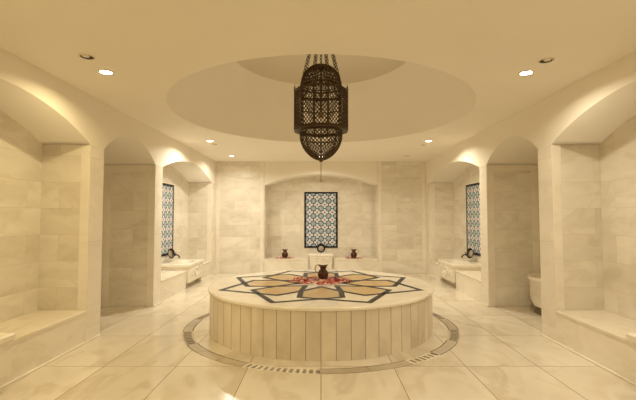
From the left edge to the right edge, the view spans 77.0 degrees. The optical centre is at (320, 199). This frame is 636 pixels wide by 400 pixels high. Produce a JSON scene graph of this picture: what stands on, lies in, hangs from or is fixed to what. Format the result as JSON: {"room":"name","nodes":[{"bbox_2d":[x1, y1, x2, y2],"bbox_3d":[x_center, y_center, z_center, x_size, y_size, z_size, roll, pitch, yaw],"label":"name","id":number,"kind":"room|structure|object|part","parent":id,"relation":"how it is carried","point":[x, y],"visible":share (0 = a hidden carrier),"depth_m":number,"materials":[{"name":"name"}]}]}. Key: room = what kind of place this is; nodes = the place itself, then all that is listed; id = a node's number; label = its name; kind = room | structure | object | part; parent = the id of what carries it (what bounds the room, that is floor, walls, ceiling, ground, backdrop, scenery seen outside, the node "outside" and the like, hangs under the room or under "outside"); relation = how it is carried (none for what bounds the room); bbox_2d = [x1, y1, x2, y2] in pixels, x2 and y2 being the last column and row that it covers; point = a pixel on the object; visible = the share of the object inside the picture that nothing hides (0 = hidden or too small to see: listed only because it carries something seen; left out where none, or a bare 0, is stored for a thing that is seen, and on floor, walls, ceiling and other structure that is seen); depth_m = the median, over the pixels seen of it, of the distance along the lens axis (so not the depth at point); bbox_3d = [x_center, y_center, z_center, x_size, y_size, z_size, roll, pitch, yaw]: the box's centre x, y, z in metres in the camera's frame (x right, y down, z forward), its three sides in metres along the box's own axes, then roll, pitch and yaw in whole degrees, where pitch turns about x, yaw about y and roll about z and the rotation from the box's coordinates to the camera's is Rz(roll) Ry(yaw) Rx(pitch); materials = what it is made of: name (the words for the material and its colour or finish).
{"room":"spa","nodes":[
{"label":"spa","id":0,"kind":"room"},
{"bbox_2d":[0,48,215,340],"bbox_3d":[-3.030,0.184,4.151,1.000,2.685,10.910,0,-2,0],"label":"wall","id":1,"kind":"structure","parent":0,"point":[45,120],"depth_m":4.37,"materials":[{"name":"beige paint"}]},
{"bbox_2d":[77,145,90,309],"bbox_3d":[-2.581,0.290,4.356,0.098,1.800,0.006,0,-2,0],"label":"trim","id":2,"kind":"structure","parent":1,"relation":"attached to","point":[85,149],"depth_m":4.35,"materials":[{"name":"stone"}]},
{"bbox_2d":[101,165,110,306],"bbox_3d":[-3.260,0.536,6.074,0.100,2.145,0.006,0,-2,0],"label":"trim","id":3,"kind":"structure","parent":1,"relation":"attached to","point":[107,170],"depth_m":6.07,"materials":[{"name":"stone"}]},
{"bbox_2d":[0,274,213,388],"bbox_3d":[-2.519,1.582,5.628,0.023,0.016,7.620,0,-2,0],"label":"baseboard","id":4,"kind":"structure","parent":1,"relation":"attached to","point":[89,340],"depth_m":3.72,"materials":[{"name":"stone"}]},
{"bbox_2d":[111,165,148,170],"bbox_3d":[-2.920,-0.493,6.117,0.578,0.085,0.006,0,-2,0],"label":"trim","id":5,"kind":"structure","parent":1,"relation":"attached to","point":[113,167],"depth_m":6.11,"materials":[{"name":"stone"}]},
{"bbox_2d":[146,165,155,306],"bbox_3d":[-2.581,0.536,6.074,0.098,2.145,0.006,0,-2,0],"label":"trim","id":6,"kind":"structure","parent":1,"relation":"attached to","point":[151,196],"depth_m":6.07,"materials":[{"name":"stone"}]},
{"bbox_2d":[161,182,174,256],"bbox_3d":[-3.044,0.374,7.841,0.030,1.432,0.864,0,-2,0],"label":"tile panel","id":7,"kind":"object","parent":1,"relation":"attached to","point":[167,188],"visible":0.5,"depth_m":7.94,"materials":[{"name":"tile"}]},
{"bbox_2d":[207,183,211,260],"bbox_3d":[-2.581,0.498,9.238,0.098,1.800,0.006,0,-2,0],"label":"trim","id":8,"kind":"structure","parent":1,"relation":"attached to","point":[209,190],"depth_m":9.24,"materials":[{"name":"stone"}]},
{"bbox_2d":[214,184,215,273],"bbox_3d":[-2.526,0.683,9.535,0.007,2.145,0.091,0,-2,0],"label":"trim","id":9,"kind":"structure","parent":1,"relation":"attached to","point":[215,184],"depth_m":9.56,"materials":[{"name":"stone"}]},
{"bbox_2d":[0,0,635,161],"bbox_3d":[0.000,-1.869,4.238,5.060,1.425,10.910,0,-2,0],"label":"ceiling","id":10,"kind":"structure","parent":0,"point":[229,71],"depth_m":3.42,"materials":[{"name":"beige paint"}]},
{"bbox_2d":[78,53,95,59],"bbox_3d":[-1.950,-1.189,3.333,0.136,0.010,0.136,0,-2,0],"label":"recessed light","id":11,"kind":"object","parent":10,"relation":"in","point":[81,55],"visible":1,"depth_m":3.32,"materials":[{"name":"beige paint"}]},
{"bbox_2d":[98,69,113,74],"bbox_3d":[-1.980,-1.176,3.683,0.132,0.007,0.132,0,-2,0],"label":"recessed light","id":12,"kind":"object","parent":10,"relation":"in","point":[103,71],"visible":1,"depth_m":3.67,"materials":[{"name":"white glass"}]},
{"bbox_2d":[294,54,347,161],"bbox_3d":[0.000,-1.383,5.243,0.703,2.308,0.703,1,-3,-30],"label":"hanging lantern","id":13,"kind":"object","parent":10,"relation":"hanging from","point":[300,128],"visible":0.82,"depth_m":5.04,"materials":[{"name":"brown metal"}]},
{"bbox_3d":[-0.293,-1.166,5.065,0.102,0.524,0.169,0,-2,0],"label":"lattice panel","id":14,"kind":"part","parent":13,"relation":"part of","materials":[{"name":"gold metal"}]},
{"bbox_3d":[-0.138,-1.998,5.213,0.264,1.048,0.038,1,-3,-22],"label":"chain","id":15,"kind":"part","parent":13,"relation":"part of","materials":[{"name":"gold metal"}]},
{"bbox_3d":[-0.132,-1.626,5.177,0.229,0.291,0.144,1,-3,-30],"label":"dome panel","id":16,"kind":"part","parent":13,"relation":"part of","materials":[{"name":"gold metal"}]},
{"bbox_3d":[-0.169,-1.171,4.941,0.195,0.523,0.013,-1,-3,30],"label":"lattice panel","id":17,"kind":"part","parent":13,"relation":"part of","materials":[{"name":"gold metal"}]},
{"bbox_3d":[-0.159,-0.712,5.120,0.239,0.366,0.204,0,-2,0],"label":"bowl panel","id":18,"kind":"part","parent":13,"relation":"part of","materials":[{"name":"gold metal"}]},
{"bbox_3d":[-0.169,-1.146,5.526,0.195,0.523,0.013,1,-3,-30],"label":"lattice panel","id":19,"kind":"part","parent":13,"relation":"part of","materials":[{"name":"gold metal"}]},
{"bbox_3d":[-0.076,-1.628,5.122,0.144,0.291,0.229,-1,-3,30],"label":"dome panel","id":20,"kind":"part","parent":13,"relation":"part of","materials":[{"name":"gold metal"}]},
{"bbox_3d":[-0.095,-0.715,5.056,0.204,0.366,0.239,0,-2,0],"label":"bowl panel","id":21,"kind":"part","parent":13,"relation":"part of","materials":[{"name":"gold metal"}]},
{"bbox_3d":[-0.095,-0.701,5.374,0.204,0.366,0.239,0,-2,0],"label":"bowl panel","id":22,"kind":"part","parent":13,"relation":"part of","materials":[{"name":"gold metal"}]},
{"bbox_3d":[-0.057,-2.001,5.132,0.038,1.048,0.264,-1,-3,22],"label":"chain","id":23,"kind":"part","parent":13,"relation":"part of","materials":[{"name":"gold metal"}]},
{"bbox_3d":[0.000,-1.173,4.896,0.195,0.524,0.014,0,-2,0],"label":"lattice panel","id":24,"kind":"part","parent":13,"relation":"part of","materials":[{"name":"gold metal"}]},
{"bbox_3d":[0.000,-1.144,5.572,0.195,0.524,0.014,0,-2,0],"label":"lattice panel","id":25,"kind":"part","parent":13,"relation":"part of","materials":[{"name":"gold metal"}]},
{"bbox_3d":[0.000,-1.331,5.241,0.703,0.878,0.703,0,-2,0],"label":"frame","id":26,"kind":"part","parent":13,"relation":"part of","materials":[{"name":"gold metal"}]},
{"bbox_3d":[0.000,-1.629,5.101,0.144,0.291,0.229,0,-2,0],"label":"dome panel","id":27,"kind":"part","parent":13,"relation":"part of","materials":[{"name":"gold metal"}]},
{"bbox_3d":[0.000,-1.468,5.247,0.022,0.580,0.022,1,-3,-22],"label":"bulb stem","id":28,"kind":"part","parent":13,"relation":"part of","materials":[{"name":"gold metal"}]},
{"bbox_3d":[0.000,-0.695,5.214,0.676,0.407,0.676,0,-2,0],"label":"bowl frame","id":29,"kind":"part","parent":13,"relation":"part of","materials":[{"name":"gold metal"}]},
{"bbox_3d":[0.057,-2.001,5.132,0.038,1.048,0.278,1,-3,-22],"label":"chain","id":30,"kind":"part","parent":13,"relation":"part of","materials":[{"name":"gold metal"}]},
{"bbox_3d":[0.095,-0.715,5.056,0.204,0.366,0.239,0,-2,0],"label":"bowl panel","id":31,"kind":"part","parent":13,"relation":"part of","materials":[{"name":"gold metal"}]},
{"bbox_3d":[0.095,-0.701,5.374,0.204,0.366,0.239,0,-2,0],"label":"bowl panel","id":32,"kind":"part","parent":13,"relation":"part of","materials":[{"name":"gold metal"}]},
{"bbox_3d":[0.076,-1.617,5.386,0.144,0.291,0.229,-1,-3,30],"label":"dome panel","id":33,"kind":"part","parent":13,"relation":"part of","materials":[{"name":"gold metal"}]},
{"bbox_3d":[0.076,-1.628,5.122,0.144,0.291,0.229,1,-3,-30],"label":"dome panel","id":34,"kind":"part","parent":13,"relation":"part of","materials":[{"name":"gold metal"}]},
{"bbox_3d":[0.169,-1.146,5.526,0.195,0.523,0.013,-1,-3,30],"label":"lattice panel","id":35,"kind":"part","parent":13,"relation":"part of","materials":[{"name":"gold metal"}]},
{"bbox_3d":[0.159,-0.712,5.120,0.239,0.366,0.204,0,-2,0],"label":"bowl panel","id":36,"kind":"part","parent":13,"relation":"part of","materials":[{"name":"gold metal"}]},
{"bbox_3d":[0.169,-1.171,4.941,0.195,0.523,0.013,1,-3,-30],"label":"lattice panel","id":37,"kind":"part","parent":13,"relation":"part of","materials":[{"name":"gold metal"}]},
{"bbox_3d":[0.132,-1.626,5.177,0.229,0.291,0.144,-1,-3,30],"label":"dome panel","id":38,"kind":"part","parent":13,"relation":"part of","materials":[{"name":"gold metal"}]},
{"bbox_3d":[0.138,-1.998,5.212,0.278,1.048,0.038,-1,-3,22],"label":"chain","id":39,"kind":"part","parent":13,"relation":"part of","materials":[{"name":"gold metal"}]},
{"bbox_3d":[0.293,-1.166,5.065,0.102,0.524,0.169,0,-2,0],"label":"lattice panel","id":40,"kind":"part","parent":13,"relation":"part of","materials":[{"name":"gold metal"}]},
{"bbox_2d":[518,70,533,75],"bbox_3d":[1.900,-1.175,3.703,0.132,0.007,0.132,0,-2,0],"label":"recessed light","id":41,"kind":"object","parent":10,"relation":"in","point":[526,72],"visible":1,"depth_m":3.69,"materials":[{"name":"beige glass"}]},
{"bbox_2d":[537,57,554,63],"bbox_3d":[1.920,-1.186,3.413,0.136,0.010,0.136,0,-2,0],"label":"recessed light","id":42,"kind":"object","parent":10,"relation":"in","point":[548,59],"visible":1,"depth_m":3.40,"materials":[{"name":"black"}]},
{"bbox_2d":[0,274,635,399],"bbox_3d":[0.000,1.538,4.394,7.200,0.001,11.510,0,-2,0],"label":"floor","id":43,"kind":"structure","parent":0,"point":[140,353],"depth_m":3.52,"materials":[{"name":"tile"}]},
{"bbox_2d":[0,333,15,381],"bbox_3d":[-2.728,1.240,2.625,0.660,0.445,1.020,0,-2,0],"label":"basin","id":44,"kind":"object","parent":43,"relation":"on","point":[6,339],"visible":1,"depth_m":3.06,"materials":[{"name":"stone"}]},
{"bbox_2d":[0,310,86,385],"bbox_3d":[-2.790,1.337,3.729,0.536,0.345,1.164,0,-2,0],"label":"bench","id":45,"kind":"object","parent":43,"relation":"on","point":[42,336],"visible":0.74,"depth_m":3.74,"materials":[{"name":"beige stone"}]},
{"bbox_3d":[-2.790,1.178,3.735,0.536,0.027,1.164,0,-2,0],"label":"seat","id":46,"kind":"part","parent":45,"relation":"part of","materials":[{"name":"stone"}]},
{"bbox_2d":[160,271,186,301],"bbox_3d":[-2.790,1.472,6.905,0.536,0.345,1.187,0,-2,0],"label":"bench","id":47,"kind":"object","parent":43,"relation":"on","point":[173,283],"visible":0.48,"depth_m":6.88,"materials":[{"name":"beige stone"}]},
{"bbox_3d":[-2.790,1.313,6.912,0.536,0.027,1.187,0,-2,0],"label":"seat","id":48,"kind":"part","parent":47,"relation":"part of","materials":[{"name":"stone"}]},
{"bbox_2d":[161,259,203,286],"bbox_3d":[-2.765,1.460,7.970,0.585,0.460,0.930,0,-2,0],"label":"basin","id":49,"kind":"object","parent":43,"relation":"on","point":[194,267],"visible":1,"depth_m":7.75,"materials":[{"name":"stone"}]},
{"bbox_2d":[168,248,174,258],"bbox_3d":[-2.950,1.049,7.855,0.066,0.202,0.204,-1,-3,18],"label":"bowl","id":50,"kind":"object","parent":49,"relation":"on","point":[171,253],"visible":1,"depth_m":7.87,"materials":[{"name":"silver metal"}]},
{"bbox_2d":[197,261,210,280],"bbox_3d":[-2.790,1.553,8.815,0.536,0.345,0.756,0,-2,0],"label":"bench","id":51,"kind":"object","parent":43,"relation":"on","point":[206,264],"visible":0.25,"depth_m":8.84,"materials":[{"name":"beige stone"}]},
{"bbox_2d":[264,257,308,271],"bbox_3d":[-0.824,1.595,9.811,1.058,0.345,0.536,0,-2,0],"label":"bench","id":52,"kind":"object","parent":43,"relation":"on","point":[270,263],"visible":0.76,"depth_m":9.55,"materials":[{"name":"beige stone"}]},
{"bbox_2d":[280,249,287,257],"bbox_3d":[-0.897,1.312,9.821,0.186,0.223,0.158,-2,-3,34],"label":"jug","id":53,"kind":"object","parent":52,"relation":"on","point":[284,254],"visible":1,"depth_m":9.77,"materials":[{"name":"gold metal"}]},
{"bbox_3d":[-0.824,1.437,9.818,1.058,0.027,0.536,0,-2,0],"label":"seat","id":54,"kind":"part","parent":52,"relation":"part of","materials":[{"name":"stone"}]},
{"bbox_2d":[208,269,433,360],"bbox_3d":[0.000,1.318,5.129,2.794,0.502,2.794,0,-2,0],"label":"platform","id":55,"kind":"object","parent":43,"relation":"on","point":[262,314],"visible":0.98,"depth_m":3.99,"materials":[{"name":"beige stone"}]},
{"bbox_2d":[314,264,327,279],"bbox_3d":[0.017,0.976,5.431,0.172,0.207,0.146,-2,-3,34],"label":"jug","id":56,"kind":"object","parent":55,"relation":"on","point":[322,273],"visible":0.95,"depth_m":5.38,"materials":[{"name":"brown ceramic"}]},
{"bbox_2d":[309,252,332,268],"bbox_3d":[0.000,1.532,9.777,0.580,0.470,0.610,0,-2,0],"label":"basin","id":57,"kind":"object","parent":43,"relation":"on","point":[324,258],"visible":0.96,"depth_m":9.49,"materials":[{"name":"stone"}]},
{"bbox_2d":[317,244,324,252],"bbox_3d":[0.000,1.194,9.854,0.204,0.203,0.060,0,-2,-1],"label":"bowl","id":58,"kind":"object","parent":57,"relation":"on","point":[320,248],"visible":1,"depth_m":9.86,"materials":[{"name":"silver metal"}]},
{"bbox_2d":[182,313,459,373],"bbox_3d":[0.000,1.648,5.115,3.359,0.161,3.359,0,-2,-7],"label":"floor drain","id":59,"kind":"object","parent":43,"relation":"in","point":[187,334],"visible":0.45,"depth_m":3.80,"materials":[{"name":"brown stone"}]},
{"bbox_2d":[333,257,377,271],"bbox_3d":[0.824,1.595,9.811,1.058,0.345,0.536,0,-2,0],"label":"bench","id":60,"kind":"object","parent":43,"relation":"on","point":[364,263],"visible":0.74,"depth_m":9.55,"materials":[{"name":"beige stone"}]},
{"bbox_2d":[351,249,358,257],"bbox_3d":[0.816,1.311,9.806,0.184,0.223,0.158,-2,-3,35],"label":"jug","id":61,"kind":"object","parent":60,"relation":"on","point":[353,253],"visible":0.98,"depth_m":9.77,"materials":[{"name":"gold metal"}]},
{"bbox_3d":[0.824,1.437,9.818,1.058,0.027,0.536,0,-2,0],"label":"seat","id":62,"kind":"part","parent":60,"relation":"part of","materials":[{"name":"stone"}]},
{"bbox_2d":[431,261,444,280],"bbox_3d":[2.790,1.553,8.815,0.536,0.345,0.756,0,-2,0],"label":"bench","id":63,"kind":"object","parent":43,"relation":"on","point":[434,264],"visible":0.25,"depth_m":8.84,"materials":[{"name":"beige stone"}]},
{"bbox_2d":[438,259,480,286],"bbox_3d":[2.765,1.460,7.970,0.585,0.460,0.930,0,-2,0],"label":"basin","id":64,"kind":"object","parent":43,"relation":"on","point":[447,267],"visible":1,"depth_m":7.75,"materials":[{"name":"stone"}]},
{"bbox_2d":[466,248,472,257],"bbox_3d":[2.950,1.051,7.895,0.066,0.202,0.204,1,-3,-18],"label":"bowl","id":65,"kind":"object","parent":64,"relation":"on","point":[469,253],"visible":1,"depth_m":7.92,"materials":[{"name":"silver metal"}]},
{"bbox_2d":[455,271,481,301],"bbox_3d":[2.790,1.472,6.905,0.536,0.345,1.187,0,-2,0],"label":"bench","id":66,"kind":"object","parent":43,"relation":"on","point":[468,283],"visible":0.48,"depth_m":6.88,"materials":[{"name":"beige stone"}]},
{"bbox_3d":[2.790,1.313,6.912,0.536,0.027,1.187,0,-2,0],"label":"seat","id":67,"kind":"part","parent":66,"relation":"part of","materials":[{"name":"stone"}]},
{"bbox_2d":[528,273,541,314],"bbox_3d":[3.236,1.333,5.588,0.585,0.510,0.860,0,-2,0],"label":"basin","id":68,"kind":"object","parent":43,"relation":"on","point":[535,278],"visible":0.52,"depth_m":5.56,"materials":[{"name":"stone"}]},
{"bbox_2d":[555,310,635,382],"bbox_3d":[2.790,1.337,3.729,0.536,0.345,1.164,0,-2,0],"label":"bench","id":69,"kind":"object","parent":43,"relation":"on","point":[599,336],"visible":1,"depth_m":3.75,"materials":[{"name":"beige stone"}]},
{"bbox_3d":[2.790,1.178,3.735,0.536,0.027,1.164,0,-2,0],"label":"seat","id":70,"kind":"part","parent":69,"relation":"part of","materials":[{"name":"stone"}]},
{"bbox_2d":[626,333,635,378],"bbox_3d":[2.728,1.240,2.625,0.660,0.445,1.020,0,-2,0],"label":"basin","id":71,"kind":"object","parent":43,"relation":"on","point":[631,337],"visible":1,"depth_m":3.09,"materials":[{"name":"stone"}]},
{"bbox_2d":[215,162,426,273],"bbox_3d":[0.000,0.427,9.866,5.060,2.685,0.530,0,-2,0],"label":"wall","id":72,"kind":"structure","parent":0,"point":[285,183],"depth_m":9.65,"materials":[{"name":"beige paint"}]},
{"bbox_2d":[215,162,219,273],"bbox_3d":[-2.475,0.416,9.598,0.091,2.683,0.009,0,-2,0],"label":"trim","id":73,"kind":"structure","parent":72,"relation":"attached to","point":[217,163],"depth_m":9.60,"materials":[{"name":"stone"}]},
{"bbox_2d":[260,162,263,271],"bbox_3d":[-1.417,0.416,9.598,0.075,2.683,0.009,0,-2,0],"label":"trim","id":74,"kind":"structure","parent":72,"relation":"attached to","point":[262,163],"depth_m":9.60,"materials":[{"name":"stone"}]},
{"bbox_2d":[304,191,337,247],"bbox_3d":[0.000,0.491,10.112,0.864,1.432,0.030,0,-2,0],"label":"tile panel","id":75,"kind":"object","parent":72,"relation":"attached to","point":[320,207],"visible":0.96,"depth_m":10.11,"materials":[{"name":"tile"}]},
{"bbox_2d":[378,162,381,271],"bbox_3d":[1.417,0.416,9.598,0.075,2.683,0.009,0,-2,0],"label":"trim","id":76,"kind":"structure","parent":72,"relation":"attached to","point":[379,163],"depth_m":9.60,"materials":[{"name":"stone"}]},
{"bbox_2d":[422,162,426,273],"bbox_3d":[2.475,0.416,9.598,0.091,2.683,0.009,0,-2,0],"label":"trim","id":77,"kind":"structure","parent":72,"relation":"attached to","point":[423,163],"depth_m":9.60,"materials":[{"name":"stone"}]},
{"bbox_2d":[426,51,635,340],"bbox_3d":[3.030,0.184,4.151,1.000,2.685,10.910,0,-2,0],"label":"wall","id":78,"kind":"structure","parent":0,"point":[592,119],"depth_m":4.38,"materials":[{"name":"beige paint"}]},
{"bbox_2d":[426,184,427,273],"bbox_3d":[2.526,0.683,9.535,0.007,2.145,0.091,0,-2,0],"label":"trim","id":79,"kind":"structure","parent":78,"relation":"attached to","point":[426,184],"depth_m":9.56,"materials":[{"name":"stone"}]},
{"bbox_2d":[430,183,434,260],"bbox_3d":[2.581,0.498,9.238,0.098,1.800,0.006,0,-2,0],"label":"trim","id":80,"kind":"structure","parent":78,"relation":"attached to","point":[432,190],"depth_m":9.24,"materials":[{"name":"stone"}]},
{"bbox_2d":[465,181,480,255],"bbox_3d":[3.044,0.369,7.962,0.030,1.432,0.864,0,-2,0],"label":"tile panel","id":81,"kind":"object","parent":78,"relation":"attached to","point":[472,189],"visible":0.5,"depth_m":7.99,"materials":[{"name":"tile"}]},
{"bbox_2d":[486,165,495,306],"bbox_3d":[2.581,0.536,6.074,0.098,2.145,0.006,0,-2,0],"label":"trim","id":82,"kind":"structure","parent":78,"relation":"attached to","point":[490,197],"depth_m":6.07,"materials":[{"name":"stone"}]},
{"bbox_2d":[493,165,530,170],"bbox_3d":[2.920,-0.493,6.117,0.578,0.085,0.006,0,-2,0],"label":"trim","id":83,"kind":"structure","parent":78,"relation":"attached to","point":[495,167],"depth_m":6.11,"materials":[{"name":"stone"}]},
{"bbox_2d":[428,274,635,385],"bbox_3d":[2.519,1.582,5.628,0.023,0.016,7.620,0,-2,0],"label":"baseboard","id":84,"kind":"structure","parent":78,"relation":"attached to","point":[552,340],"depth_m":3.77,"materials":[{"name":"stone"}]},
{"bbox_2d":[531,165,539,306],"bbox_3d":[3.260,0.536,6.074,0.100,2.145,0.006,0,-2,0],"label":"trim","id":85,"kind":"structure","parent":78,"relation":"attached to","point":[534,171],"depth_m":6.08,"materials":[{"name":"stone"}]},
{"bbox_2d":[551,145,564,309],"bbox_3d":[2.581,0.290,4.356,0.098,1.800,0.006,0,-2,0],"label":"trim","id":86,"kind":"structure","parent":78,"relation":"attached to","point":[556,149],"depth_m":4.35,"materials":[{"name":"stone"}]}
]}

